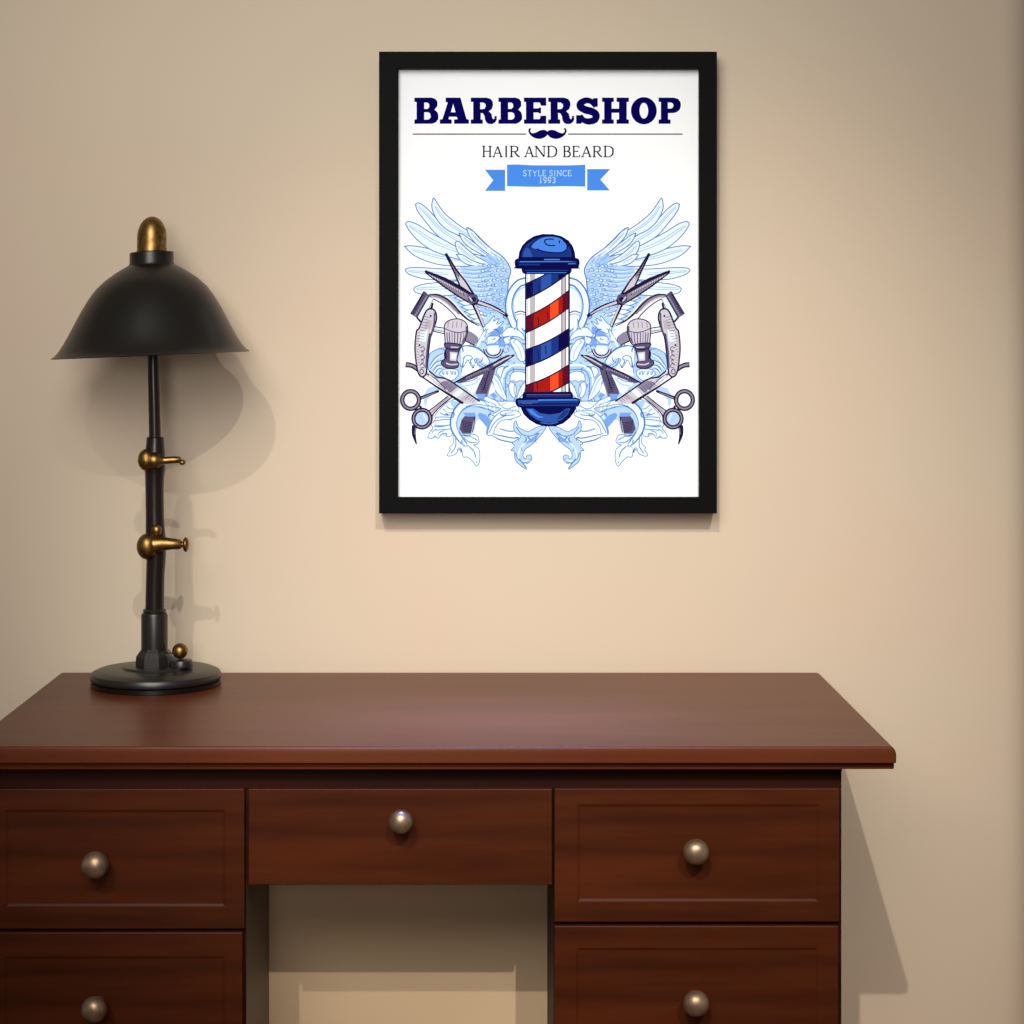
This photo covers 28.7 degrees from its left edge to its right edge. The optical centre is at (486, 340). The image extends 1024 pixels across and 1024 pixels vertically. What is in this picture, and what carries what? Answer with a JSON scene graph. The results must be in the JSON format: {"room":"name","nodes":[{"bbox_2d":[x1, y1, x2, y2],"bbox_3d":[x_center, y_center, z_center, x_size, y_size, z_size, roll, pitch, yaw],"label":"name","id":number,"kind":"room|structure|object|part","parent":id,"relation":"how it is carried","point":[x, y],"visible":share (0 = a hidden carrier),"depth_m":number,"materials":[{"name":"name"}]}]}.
{"room":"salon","nodes":[
{"label":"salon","id":0,"kind":"room"},
{"bbox_2d":[0,0,1023,1023],"bbox_3d":[-1.476,-1.421,4.383,5.047,5.600,1.200,0,0,0],"label":"wall","id":1,"kind":"structure","parent":0,"point":[865,534],"depth_m":3.78,"materials":[{"name":"paint"}]},
{"bbox_2d":[379,52,716,512],"bbox_3d":[0.114,-0.109,3.755,0.630,0.861,0.054,0,0,0],"label":"framed poster","id":2,"kind":"object","parent":1,"relation":"attached to","point":[548,220],"visible":1,"depth_m":3.75,"materials":[{"name":"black paper"}]},
{"bbox_3d":[0.000,1.404,0.491,8.000,0.050,8.983,0,0,0],"label":"floor","id":3,"kind":"structure","parent":0,"visible":0},
{"bbox_2d":[0,673,895,1023],"bbox_3d":[-0.088,0.999,3.384,1.428,0.760,0.697,0,0,0],"label":"desk","id":4,"kind":"object","parent":3,"relation":"on","point":[249,848],"visible":1,"depth_m":3.09,"materials":[{"name":"brown wood"}]},
{"bbox_3d":[-0.600,1.021,3.063,0.040,0.040,0.052,0,0,0],"label":"knob","id":5,"kind":"part","parent":4,"relation":"part of","materials":[{"name":"silver metal"}]},
{"bbox_3d":[-0.598,0.800,3.062,0.042,0.042,0.054,0,0,0],"label":"knob","id":6,"kind":"part","parent":4,"relation":"part of","materials":[{"name":"silver metal"}]},
{"bbox_3d":[-0.575,1.028,3.092,0.395,0.231,0.012,0,0,0],"label":"drawer","id":7,"kind":"part","parent":4,"relation":"part of","materials":[{"name":"brown wood"}]},
{"bbox_3d":[-0.573,0.799,3.092,0.398,0.216,0.012,0,0,0],"label":"drawer","id":8,"kind":"part","parent":4,"relation":"part of","materials":[{"name":"brown wood"}]},
{"bbox_2d":[51,217,248,695],"bbox_3d":[-0.605,0.197,3.603,0.354,0.843,0.354,0,0,-43],"label":"desk lamp","id":9,"kind":"object","parent":4,"relation":"on","point":[153,306],"visible":1,"depth_m":3.54,"materials":[{"name":"black metal"}]},
{"bbox_3d":[-0.611,0.213,3.587,0.031,0.040,0.029,0,0,0],"label":"clamp knob","id":10,"kind":"part","parent":9,"relation":"part of","materials":[{"name":"gold metal"}]},
{"bbox_3d":[-0.609,0.368,3.585,0.038,0.047,0.036,0,0,0],"label":"clamp knob","id":11,"kind":"part","parent":9,"relation":"part of","materials":[{"name":"gold metal"}]},
{"bbox_3d":[-0.605,-0.064,3.603,0.354,0.196,0.354,0,0,0],"label":"lamp shade","id":12,"kind":"part","parent":9,"relation":"part of","materials":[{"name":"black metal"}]},
{"bbox_3d":[-0.601,0.025,3.603,0.026,0.307,0.021,0,0,0],"label":"rod","id":13,"kind":"part","parent":9,"relation":"part of","materials":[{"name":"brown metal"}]},
{"bbox_3d":[-0.572,0.214,3.583,0.064,0.031,0.031,0,0,0],"label":"lever","id":14,"kind":"part","parent":9,"relation":"part of","materials":[{"name":"gold metal"}]},
{"bbox_3d":[-0.569,0.365,3.583,0.069,0.030,0.031,0,0,0],"label":"lever","id":15,"kind":"part","parent":9,"relation":"part of","materials":[{"name":"gold metal"}]},
{"bbox_3d":[-0.134,0.765,3.092,0.468,0.148,0.012,0,0,0],"label":"drawer","id":16,"kind":"part","parent":4,"relation":"part of","materials":[{"name":"brown wood"}]},
{"bbox_3d":[-0.131,0.733,3.062,0.037,0.037,0.050,0,0,0],"label":"knob","id":17,"kind":"part","parent":4,"relation":"part of","materials":[{"name":"silver metal"}]},
{"bbox_3d":[-0.135,0.977,3.428,0.478,0.565,0.016,0,0,0],"label":"panel","id":18,"kind":"part","parent":4,"relation":"part of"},
{"bbox_3d":[0.323,1.020,3.092,0.438,0.234,0.012,0,0,0],"label":"drawer","id":19,"kind":"part","parent":4,"relation":"part of","materials":[{"name":"brown wood"}]},
{"bbox_3d":[0.319,1.012,3.063,0.040,0.040,0.052,0,0,0],"label":"knob","id":20,"kind":"part","parent":4,"relation":"part of","materials":[{"name":"silver metal"}]},
{"bbox_3d":[0.319,0.780,3.063,0.040,0.040,0.052,0,0,0],"label":"knob","id":21,"kind":"part","parent":4,"relation":"part of","materials":[{"name":"silver metal"}]},
{"bbox_3d":[0.324,0.793,3.092,0.440,0.206,0.012,0,0,0],"label":"drawer","id":22,"kind":"part","parent":4,"relation":"part of","materials":[{"name":"brown wood"}]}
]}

